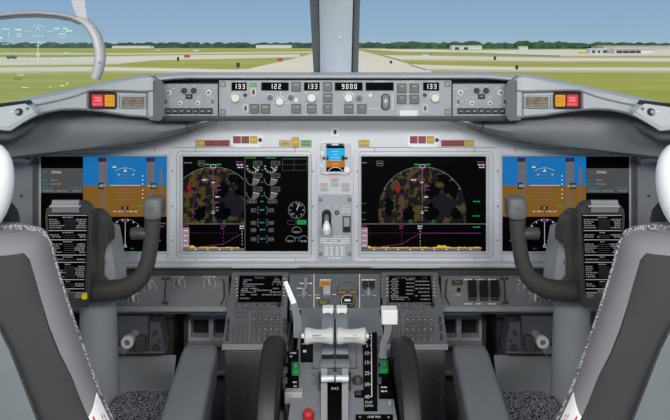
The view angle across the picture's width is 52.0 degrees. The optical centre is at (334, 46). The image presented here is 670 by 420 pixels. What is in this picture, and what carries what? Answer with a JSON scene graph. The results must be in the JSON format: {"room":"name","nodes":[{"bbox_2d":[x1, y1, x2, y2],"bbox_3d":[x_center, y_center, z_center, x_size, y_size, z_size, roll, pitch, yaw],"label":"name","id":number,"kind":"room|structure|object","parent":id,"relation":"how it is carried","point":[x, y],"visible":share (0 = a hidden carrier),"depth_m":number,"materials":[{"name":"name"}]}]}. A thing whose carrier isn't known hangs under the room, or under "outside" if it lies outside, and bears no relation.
{"room":"control cabin","nodes":[
{"label":"control cabin","id":0,"kind":"room"},
{"bbox_2d":[0,0,105,87],"bbox_3d":[-0.478,-0.019,1.052,0.254,0.201,0.036,0,0,0],"label":"display","id":1,"kind":"object","parent":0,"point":[79,7],"visible":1,"depth_m":1.04,"materials":[{"name":"plastic"}]},
{"bbox_2d":[184,314,226,419],"bbox_3d":[-0.330,0.915,1.930,0.153,0.466,0.340,0,0,0],"label":"floor vent","id":2,"kind":"object","parent":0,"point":[199,329],"visible":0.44,"depth_m":1.80,"materials":[{"name":"metal"}]},
{"bbox_2d":[193,319,225,332],"bbox_3d":[-0.320,0.730,1.810,0.106,0.048,0.004,0,0,0],"label":"grille","id":3,"kind":"object","parent":2,"relation":"attached to","point":[199,325],"depth_m":1.81,"materials":[{"name":"black plastic"}]},
{"bbox_2d":[21,157,648,375],"bbox_3d":[0.000,0.695,2.180,2.080,0.910,0.040,0,0,0],"label":"wall","id":4,"kind":"structure","parent":0,"point":[179,340],"depth_m":2.16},
{"bbox_2d":[0,72,669,159],"bbox_3d":[0.000,0.167,1.704,1.867,0.212,0.793,0,0,0],"label":"glareshield","id":5,"kind":"object","parent":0,"point":[66,121],"visible":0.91,"depth_m":1.55,"materials":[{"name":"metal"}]},
{"bbox_2d":[0,100,38,139],"bbox_3d":[-0.665,0.150,1.386,0.128,0.087,0.129,0,0,-22],"label":"vent panel","id":6,"kind":"object","parent":5,"relation":"attached to","point":[12,114],"visible":1,"depth_m":1.35,"materials":[{"name":"metal"}]},
{"bbox_2d":[0,122,35,139],"bbox_3d":[-0.681,0.176,1.420,0.113,0.035,0.054,0,0,-22],"label":"outlet","id":7,"kind":"object","parent":6,"relation":"attached to","point":[18,131],"depth_m":1.42,"materials":[{"name":"grey plastic"}]},
{"bbox_2d":[5,74,152,122],"bbox_3d":[-0.618,0.131,1.627,0.475,0.136,0.470,0,0,-29],"label":"hood","id":8,"kind":"object","parent":5,"relation":"attached to","point":[73,105],"depth_m":1.51,"materials":[{"name":"grey plastic"}]},
{"bbox_2d":[92,95,102,105],"bbox_3d":[-0.511,0.117,1.478,0.022,0.025,0.007,0,0,-29],"label":"warning light","id":9,"kind":"object","parent":5,"relation":"attached to","point":[97,100],"visible":1,"depth_m":1.48,"materials":[{"name":"red plastic"}]},
{"bbox_2d":[105,95,114,105],"bbox_3d":[-0.489,0.118,1.491,0.020,0.025,0.007,0,0,-29],"label":"light","id":10,"kind":"object","parent":5,"relation":"attached to","point":[109,99],"visible":1,"depth_m":1.49,"materials":[{"name":"orange plastic"}]},
{"bbox_2d":[119,95,144,107],"bbox_3d":[-0.451,0.122,1.524,0.054,0.029,0.025,0,0,-29],"label":"system annunciator","id":11,"kind":"object","parent":5,"relation":"attached to","point":[125,101],"visible":1,"depth_m":1.51,"materials":[{"name":"black plastic"}]},
{"bbox_2d":[163,83,218,115],"bbox_3d":[-0.335,0.123,1.591,0.131,0.075,0.037,0,0,0],"label":"control panel","id":12,"kind":"object","parent":5,"relation":"attached to","point":[179,99],"visible":0.98,"depth_m":1.58,"materials":[{"name":"white plastic"}]},
{"bbox_2d":[30,121,639,276],"bbox_3d":[0.000,0.375,1.690,1.510,0.391,0.059,0,0,0],"label":"panel","id":13,"kind":"object","parent":5,"relation":"attached to","point":[384,137],"depth_m":1.70,"materials":[{"name":"metal"}]},
{"bbox_2d":[38,153,169,253],"bbox_3d":[-0.571,0.389,1.696,0.327,0.248,0.007,0,0,0],"label":"display unit","id":14,"kind":"object","parent":13,"relation":"attached to","point":[118,184],"visible":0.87,"depth_m":1.70,"materials":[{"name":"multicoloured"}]},
{"bbox_2d":[72,275,228,313],"bbox_3d":[-0.461,0.604,1.641,0.434,0.095,0.123,0,0,0],"label":"panel","id":15,"kind":"object","parent":13,"relation":"attached to","point":[178,294],"visible":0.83,"depth_m":1.62,"materials":[{"name":"metal"}]},
{"bbox_2d":[117,314,168,354],"bbox_3d":[-0.482,0.686,1.648,0.159,0.086,0.144,0,0,0],"label":"rudder pedals","id":16,"kind":"object","parent":15,"relation":"attached to","point":[137,333],"visible":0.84,"depth_m":1.64,"materials":[{"name":"metal"}]},
{"bbox_2d":[119,346,167,353],"bbox_3d":[-0.472,0.725,1.643,0.140,0.007,0.035,0,0,0],"label":"shelf","id":17,"kind":"object","parent":16,"relation":"attached to","point":[134,349],"depth_m":1.63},
{"bbox_2d":[180,154,310,253],"bbox_3d":[-0.221,0.389,1.696,0.325,0.248,0.007,0,0,0],"label":"display unit","id":18,"kind":"object","parent":13,"relation":"on","point":[230,203],"visible":1,"depth_m":1.70,"materials":[{"name":"black glass"}]},
{"bbox_2d":[231,135,262,146],"bbox_3d":[-0.217,0.234,1.696,0.079,0.031,0.008,0,0,0],"label":"lights","id":19,"kind":"object","parent":13,"relation":"attached to","point":[236,140],"visible":1,"depth_m":1.70},
{"bbox_2d":[320,183,328,190],"bbox_3d":[-0.027,0.347,1.697,0.022,0.021,0.002,0,0,0],"label":"light","id":20,"kind":"object","parent":13,"relation":"attached to","point":[323,186],"visible":1,"depth_m":1.70,"materials":[{"name":"plastic"}]},
{"bbox_2d":[330,178,338,185],"bbox_3d":[-0.001,0.335,1.697,0.022,0.021,0.002,0,0,0],"label":"light","id":21,"kind":"object","parent":13,"relation":"attached to","point":[334,181],"visible":1,"depth_m":1.70,"materials":[{"name":"plastic"}]},
{"bbox_2d":[318,194,351,260],"bbox_3d":[0.000,0.448,1.674,0.083,0.166,0.049,0,0,0],"label":"panel","id":22,"kind":"object","parent":13,"relation":"on","point":[334,210],"visible":1,"depth_m":1.69,"materials":[{"name":"white plastic"}]},
{"bbox_2d":[343,216,350,231],"bbox_3d":[0.029,0.438,1.694,0.020,0.040,0.004,0,0,0],"label":"rocker switch","id":23,"kind":"object","parent":22,"relation":"attached to","point":[346,219],"depth_m":1.69,"materials":[{"name":"plastic"}]},
{"bbox_2d":[321,143,349,174],"bbox_3d":[0.001,0.277,1.694,0.074,0.078,0.012,0,0,0],"label":"instrument","id":24,"kind":"object","parent":13,"relation":"attached to","point":[335,157],"visible":1,"depth_m":1.70,"materials":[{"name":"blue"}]},
{"bbox_2d":[331,125,340,135],"bbox_3d":[0.004,0.207,1.696,0.026,0.027,0.008,0,0,0],"label":"light selector","id":25,"kind":"object","parent":13,"relation":"attached to","point":[334,131],"visible":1,"depth_m":1.70,"materials":[{"name":"white plastic"}]},
{"bbox_2d":[341,183,349,190],"bbox_3d":[0.027,0.347,1.697,0.022,0.021,0.002,0,0,0],"label":"light","id":26,"kind":"object","parent":13,"relation":"attached to","point":[345,186],"visible":1,"depth_m":1.70,"materials":[{"name":"plastic"}]},
{"bbox_2d":[359,140,368,145],"bbox_3d":[0.072,0.239,1.698,0.026,0.015,0.003,0,0,0],"label":"light","id":27,"kind":"object","parent":13,"relation":"attached to","point":[361,142],"visible":1,"depth_m":1.70,"materials":[{"name":"yellow plastic"}]},
{"bbox_2d":[358,154,488,253],"bbox_3d":[0.219,0.389,1.696,0.324,0.248,0.007,0,0,0],"label":"display unit","id":28,"kind":"object","parent":13,"relation":"on","point":[408,203],"visible":1,"depth_m":1.70,"materials":[{"name":"black glass"}]},
{"bbox_2d":[407,135,439,146],"bbox_3d":[0.218,0.234,1.696,0.080,0.031,0.008,0,0,0],"label":"lights","id":29,"kind":"object","parent":13,"relation":"attached to","point":[412,140],"visible":1,"depth_m":1.70},
{"bbox_2d":[441,276,597,313],"bbox_3d":[0.461,0.607,1.641,0.434,0.090,0.123,0,0,0],"label":"panel","id":30,"kind":"object","parent":13,"relation":"attached to","point":[459,294],"visible":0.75,"depth_m":1.62,"materials":[{"name":"metal"}]},
{"bbox_2d":[452,280,462,285],"bbox_3d":[0.297,0.574,1.669,0.028,0.009,0.016,0,0,0],"label":"indicator light","id":31,"kind":"object","parent":30,"relation":"on","point":[454,282],"depth_m":1.67,"materials":[{"name":"yellow plastic"}]},
{"bbox_2d":[501,314,552,354],"bbox_3d":[0.482,0.686,1.648,0.159,0.086,0.144,0,0,0],"label":"rudder pedals","id":32,"kind":"object","parent":30,"relation":"attached to","point":[522,333],"visible":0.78,"depth_m":1.64,"materials":[{"name":"metal"}]},
{"bbox_2d":[502,346,550,353],"bbox_3d":[0.472,0.725,1.643,0.140,0.007,0.035,0,0,0],"label":"footrest","id":33,"kind":"object","parent":32,"relation":"attached to","point":[507,349],"depth_m":1.63,"materials":[{"name":"grey metal"}]},
{"bbox_2d":[499,153,631,253],"bbox_3d":[0.570,0.389,1.696,0.329,0.248,0.007,0,0,0],"label":"display unit","id":34,"kind":"object","parent":13,"relation":"attached to","point":[550,184],"visible":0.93,"depth_m":1.70,"materials":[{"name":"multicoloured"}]},
{"bbox_2d":[219,80,450,115],"bbox_3d":[0.001,0.118,1.579,0.532,0.082,0.045,0,0,0],"label":"control panel","id":35,"kind":"object","parent":5,"relation":"attached to","point":[236,97],"visible":1,"depth_m":1.57,"materials":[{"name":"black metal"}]},
{"bbox_2d":[186,72,483,78],"bbox_3d":[0.000,0.077,1.825,0.911,0.032,0.550,0,0,0],"label":"hood","id":36,"kind":"object","parent":5,"relation":"attached to","point":[189,75],"depth_m":1.56,"materials":[{"name":"grey plastic"}]},
{"bbox_2d":[451,83,506,115],"bbox_3d":[0.336,0.123,1.591,0.131,0.075,0.037,0,0,0],"label":"control panel","id":37,"kind":"object","parent":5,"relation":"attached to","point":[467,99],"visible":0.99,"depth_m":1.58,"materials":[{"name":"white plastic"}]},
{"bbox_2d":[525,95,550,107],"bbox_3d":[0.451,0.122,1.524,0.054,0.029,0.025,0,0,29],"label":"system annunciator","id":38,"kind":"object","parent":5,"relation":"attached to","point":[531,101],"visible":1,"depth_m":1.51,"materials":[{"name":"grey plastic"}]},
{"bbox_2d":[555,95,564,105],"bbox_3d":[0.489,0.118,1.491,0.020,0.025,0.007,0,0,29],"label":"light","id":39,"kind":"object","parent":5,"relation":"attached to","point":[559,99],"visible":1,"depth_m":1.49,"materials":[{"name":"orange plastic"}]},
{"bbox_2d":[567,95,577,105],"bbox_3d":[0.511,0.117,1.478,0.022,0.025,0.007,0,0,29],"label":"warning light","id":40,"kind":"object","parent":5,"relation":"attached to","point":[572,100],"visible":1,"depth_m":1.48,"materials":[{"name":"red plastic"}]},
{"bbox_2d":[517,74,664,122],"bbox_3d":[0.618,0.131,1.627,0.475,0.136,0.470,0,0,29],"label":"hood","id":41,"kind":"object","parent":5,"relation":"attached to","point":[595,105],"depth_m":1.51,"materials":[{"name":"grey plastic"}]},
{"bbox_2d":[631,100,669,139],"bbox_3d":[0.665,0.150,1.386,0.128,0.087,0.129,0,0,22],"label":"vent panel","id":42,"kind":"object","parent":5,"relation":"attached to","point":[655,114],"visible":1,"depth_m":1.35,"materials":[{"name":"metal"}]},
{"bbox_2d":[634,122,669,139],"bbox_3d":[0.681,0.176,1.420,0.113,0.035,0.054,0,0,22],"label":"outlet","id":43,"kind":"object","parent":42,"relation":"attached to","point":[651,131],"depth_m":1.42,"materials":[{"name":"grey plastic"}]},
{"bbox_3d":[0.000,1.165,0.675,2.200,0.030,3.150,0,0,0],"label":"floor","id":44,"kind":"structure","parent":0,"visible":0},
{"bbox_2d":[11,159,37,225],"bbox_3d":[-0.843,0.704,1.683,0.223,0.870,0.055,0,0,0],"label":"panel","id":45,"kind":"object","parent":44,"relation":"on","point":[25,193],"visible":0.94,"depth_m":1.66,"materials":[{"name":"metal"}]},
{"bbox_2d":[0,145,216,419],"bbox_3d":[-0.500,0.635,1.095,0.642,1.031,0.630,0,0,0],"label":"seat","id":46,"kind":"object","parent":44,"relation":"on","point":[47,373],"visible":1,"depth_m":0.86,"materials":[{"name":"grey fabric"}]},
{"bbox_2d":[109,391,211,419],"bbox_3d":[-0.500,0.751,1.095,0.500,0.100,0.630,0,0,0],"label":"cushion","id":47,"kind":"object","parent":46,"relation":"on","point":[130,405],"depth_m":1.34,"materials":[{"name":"grey carpet"}]},
{"bbox_2d":[79,195,164,406],"bbox_3d":[-0.521,0.713,1.417,0.366,0.834,0.164,0,0,0],"label":"yoke","id":48,"kind":"object","parent":44,"relation":"on","point":[98,329],"visible":0.68,"depth_m":1.41,"materials":[{"name":"grey plastic"}]},
{"bbox_2d":[45,200,97,307],"bbox_3d":[-0.515,0.402,1.337,0.094,0.209,0.036,0,0,0],"label":"board","id":49,"kind":"object","parent":48,"relation":"attached to","point":[71,225],"visible":0.81,"depth_m":1.33,"materials":[{"name":"black plastic"}]},
{"bbox_2d":[48,215,86,297],"bbox_3d":[-0.517,0.406,1.329,0.076,0.160,0.001,0,0,0],"label":"print","id":50,"kind":"object","parent":49,"relation":"attached to","point":[78,295],"depth_m":1.33},
{"bbox_2d":[119,355,175,393],"bbox_3d":[-0.478,0.953,1.623,0.216,0.394,0.126,0,0,0],"label":"kick plate","id":51,"kind":"object","parent":44,"relation":"on","point":[136,372],"visible":0.46,"depth_m":1.62,"materials":[{"name":"grey metal"}]},
{"bbox_2d":[163,314,176,354],"bbox_3d":[-0.428,0.921,1.772,0.031,0.458,0.056,0,0,0],"label":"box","id":52,"kind":"object","parent":44,"relation":"on","point":[171,319],"visible":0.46,"depth_m":1.76,"materials":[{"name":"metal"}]},
{"bbox_2d":[222,322,447,419],"bbox_3d":[0.000,0.894,1.534,0.485,0.512,0.132,0,0,0],"label":"pedestal","id":53,"kind":"object","parent":44,"relation":"on","point":[242,360],"visible":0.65,"depth_m":1.48,"materials":[{"name":"black plastic"}]},
{"bbox_2d":[223,273,288,342],"bbox_3d":[-0.174,0.593,1.553,0.136,0.121,0.154,0,0,0],"label":"display unit","id":54,"kind":"object","parent":53,"relation":"on","point":[257,309],"visible":0.94,"depth_m":1.54,"materials":[{"name":"black plastic"}]},
{"bbox_2d":[289,274,379,321],"bbox_3d":[0.000,0.581,1.593,0.214,0.098,0.106,0,0,0],"label":"panel","id":55,"kind":"object","parent":53,"relation":"on","point":[308,290],"visible":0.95,"depth_m":1.58,"materials":[{"name":"white paint"}]},
{"bbox_2d":[303,277,307,288],"bbox_3d":[-0.068,0.545,1.584,0.012,0.025,0.011,0,0,15],"label":"toggle switch","id":56,"kind":"object","parent":55,"relation":"attached to","point":[305,280],"depth_m":1.58,"materials":[{"name":"metal"}]},
{"bbox_2d":[381,273,446,342],"bbox_3d":[0.173,0.593,1.553,0.137,0.121,0.155,0,0,0],"label":"display unit","id":57,"kind":"object","parent":53,"relation":"on","point":[416,296],"visible":0.8,"depth_m":1.55,"materials":[{"name":"black plastic"}]},
{"bbox_2d":[282,281,397,419],"bbox_3d":[0.005,0.791,1.100,0.216,0.718,0.800,0,0,0],"label":"throttle quadrant","id":58,"kind":"object","parent":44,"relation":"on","point":[339,368],"visible":0.96,"depth_m":1.20,"materials":[{"name":"metal"}]},
{"bbox_2d":[255,336,286,419],"bbox_3d":[-0.104,0.631,1.150,0.040,0.270,0.270,0,0,0],"label":"wheel","id":59,"kind":"object","parent":58,"relation":"attached to","point":[270,405],"visible":0.89,"depth_m":1.09,"materials":[{"name":"plastic"}]},
{"bbox_2d":[303,408,313,419],"bbox_3d":[-0.041,0.575,1.062,0.017,0.034,0.026,0,0,0],"label":"brake light","id":60,"kind":"object","parent":58,"relation":"on","point":[308,414],"depth_m":1.05,"materials":[{"name":"red plastic"}]},
{"bbox_2d":[389,336,422,419],"bbox_3d":[0.117,0.631,1.150,0.040,0.270,0.270,0,0,0],"label":"wheel","id":61,"kind":"object","parent":58,"relation":"attached to","point":[404,368],"visible":0.88,"depth_m":1.09,"materials":[{"name":"rubber"}]},
{"bbox_2d":[443,314,485,419],"bbox_3d":[0.330,0.915,1.930,0.153,0.466,0.340,0,0,0],"label":"panel","id":62,"kind":"object","parent":44,"relation":"in","point":[461,329],"visible":0.4,"depth_m":1.80,"materials":[{"name":"metal"}]},
{"bbox_2d":[444,319,476,332],"bbox_3d":[0.320,0.730,1.810,0.106,0.048,0.004,0,0,0],"label":"grille","id":63,"kind":"object","parent":62,"relation":"attached to","point":[467,325],"depth_m":1.81,"materials":[{"name":"black plastic"}]},
{"bbox_2d":[492,314,506,354],"bbox_3d":[0.428,0.921,1.772,0.031,0.458,0.056,0,0,0],"label":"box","id":64,"kind":"object","parent":44,"relation":"on","point":[498,320],"visible":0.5,"depth_m":1.77,"materials":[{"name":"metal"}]},
{"bbox_2d":[494,355,550,393],"bbox_3d":[0.478,0.953,1.623,0.216,0.394,0.126,0,0,0],"label":"kick plate","id":65,"kind":"object","parent":44,"relation":"on","point":[512,372],"visible":0.46,"depth_m":1.62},
{"bbox_2d":[505,195,590,406],"bbox_3d":[0.521,0.713,1.417,0.366,0.834,0.164,0,0,0],"label":"yoke","id":66,"kind":"object","parent":44,"relation":"on","point":[571,329],"visible":0.68,"depth_m":1.41,"materials":[{"name":"grey plastic"}]},
{"bbox_2d":[572,200,624,307],"bbox_3d":[0.515,0.402,1.337,0.094,0.209,0.036,0,0,0],"label":"board","id":67,"kind":"object","parent":66,"relation":"attached to","point":[598,225],"visible":0.8,"depth_m":1.33,"materials":[{"name":"grey plastic"}]},
{"bbox_2d":[583,215,621,297],"bbox_3d":[0.517,0.406,1.329,0.076,0.160,0.001,0,0,0],"label":"print","id":68,"kind":"object","parent":67,"relation":"attached to","point":[615,235],"depth_m":1.33},
{"bbox_2d":[453,145,669,419],"bbox_3d":[0.500,0.635,1.095,0.642,1.031,0.630,0,0,0],"label":"seat","id":69,"kind":"object","parent":44,"relation":"on","point":[623,371],"visible":1,"depth_m":0.86,"materials":[{"name":"grey fabric"}]},
{"bbox_2d":[458,391,560,419],"bbox_3d":[0.500,0.751,1.095,0.500,0.100,0.630,0,0,0],"label":"floor mat","id":70,"kind":"object","parent":69,"relation":"on","point":[520,405],"depth_m":1.34,"materials":[{"name":"grey carpet"}]},
{"bbox_2d":[632,159,658,225],"bbox_3d":[0.843,0.704,1.683,0.223,0.870,0.055,0,0,0],"label":"panel","id":71,"kind":"object","parent":44,"relation":"on","point":[644,193],"visible":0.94,"depth_m":1.66,"materials":[{"name":"metal"}]},
{"bbox_3d":[-1.060,0.685,0.675,0.040,0.930,3.150,0,0,0],"label":"wall","id":72,"kind":"structure","parent":0,"visible":0},
{"bbox_2d":[310,0,319,71],"bbox_3d":[-0.061,-0.100,2.020,0.034,0.399,0.300,0,0,0],"label":"trim","id":73,"kind":"structure","parent":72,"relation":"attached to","point":[314,4],"depth_m":2.03,"materials":[{"name":"grey metal"}]},
{"bbox_3d":[1.060,0.685,0.675,0.040,0.930,3.150,0,0,0],"label":"wall","id":74,"kind":"structure","parent":0,"visible":0},
{"bbox_2d":[319,0,352,71],"bbox_3d":[0.003,-0.099,1.995,0.100,0.395,0.310,0,0,0],"label":"trim","id":75,"kind":"structure","parent":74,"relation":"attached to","point":[335,16],"depth_m":2.01,"materials":[{"name":"metal"}]},
{"bbox_2d":[351,0,359,71],"bbox_3d":[0.062,-0.100,2.020,0.026,0.399,0.300,0,0,0],"label":"trim","id":76,"kind":"structure","parent":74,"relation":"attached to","point":[356,3],"depth_m":2.04,"materials":[{"name":"grey metal"}]},
{"label":"outside","id":77,"kind":"structure","parent":0,"visible":0},
{"bbox_2d":[455,50,669,55],"bbox_3d":[321.778,3.970,556.470,472.444,0.460,535.860,0,0,0],"label":"apron","id":78,"kind":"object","parent":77,"point":[499,52],"visible":0.75,"depth_m":367.04,"materials":[{"name":"grey concrete"}]},
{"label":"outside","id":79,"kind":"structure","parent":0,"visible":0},
{"bbox_2d":[0,48,669,102],"bbox_3d":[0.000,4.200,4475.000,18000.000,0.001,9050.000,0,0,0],"label":"ground","id":80,"kind":"structure","parent":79,"point":[653,86],"depth_m":144.26,"materials":[{"name":"green plant"}]},
{"bbox_2d":[112,46,153,47],"bbox_3d":[-504.804,1.234,1719.750,94.632,5.932,40.500,0,0,0],"label":"hangar","id":81,"kind":"structure","parent":80,"relation":"on","point":[112,46],"depth_m":1700.09,"materials":[{"name":"white metal"}]},
{"bbox_2d":[256,45,291,47],"bbox_3d":[-152.183,0.244,1719.750,87.208,7.912,40.500,0,0,0],"label":"hangar","id":82,"kind":"structure","parent":80,"relation":"on","point":[257,46],"depth_m":1700.09,"materials":[{"name":"white metal"}]},
{"bbox_2d":[0,42,669,47],"bbox_3d":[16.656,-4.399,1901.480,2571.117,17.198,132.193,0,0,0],"label":"treeline","id":83,"kind":"object","parent":80,"relation":"on","point":[3,44],"visible":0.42,"depth_m":1860.36,"materials":[{"name":"green plant"}]},
{"bbox_2d":[449,46,481,49],"bbox_3d":[172.926,1.510,909.575,39.901,5.379,20.151,0,0,0],"label":"hangar","id":84,"kind":"structure","parent":80,"relation":"on","point":[450,47],"depth_m":900.05,"materials":[{"name":"white metal"}]},
{"bbox_2d":[386,40,611,48],"bbox_3d":[307.392,-3.665,1297.685,417.697,15.731,111.562,0,0,0],"label":"bushes","id":85,"kind":"object","parent":80,"relation":"on","point":[540,44],"visible":0.9,"depth_m":1274.24,"materials":[{"name":"green plant"}]},
{"bbox_2d":[518,46,527,49],"bbox_3d":[219.505,2.042,802.370,11.080,4.316,5.740,0,0,0],"label":"building","id":86,"kind":"structure","parent":80,"relation":"on","point":[519,47],"depth_m":799.93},
{"bbox_2d":[586,49,606,52],"bbox_3d":[154.876,2.711,402.952,13.409,2.977,6.905,0,0,0],"label":"building","id":87,"kind":"structure","parent":80,"relation":"on","point":[587,50],"depth_m":399.98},
{"bbox_2d":[607,48,653,52],"bbox_3d":[165.662,2.625,385.143,22.172,3.149,11.286,0,0,0],"label":"building","id":88,"kind":"structure","parent":80,"relation":"on","point":[609,50],"depth_m":379.99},
{"bbox_2d":[591,46,669,49],"bbox_3d":[369.141,1.576,819.750,112.390,5.248,40.500,0,0,0],"label":"building","id":89,"kind":"structure","parent":80,"relation":"on","point":[592,47],"depth_m":799.93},
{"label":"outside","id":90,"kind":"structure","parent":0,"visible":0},
{"bbox_2d":[359,49,669,72],"bbox_3d":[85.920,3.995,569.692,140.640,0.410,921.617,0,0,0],"label":"road","id":91,"kind":"structure","parent":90,"point":[397,57],"depth_m":183.80,"materials":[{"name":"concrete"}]},
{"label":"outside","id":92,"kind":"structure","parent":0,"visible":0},
{"bbox_2d":[250,50,430,71],"bbox_3d":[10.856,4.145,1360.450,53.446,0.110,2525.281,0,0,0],"label":"runway","id":93,"kind":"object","parent":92,"point":[367,62],"visible":0.29,"depth_m":147.90,"materials":[{"name":"concrete"}]},
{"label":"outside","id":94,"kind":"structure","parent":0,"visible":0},
{"bbox_2d":[0,52,312,72],"bbox_3d":[-165.246,4.070,333.503,323.607,0.260,464.523,0,0,0],"label":"taxiway","id":95,"kind":"structure","parent":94,"point":[110,60],"depth_m":182.77,"materials":[{"name":"concrete"}]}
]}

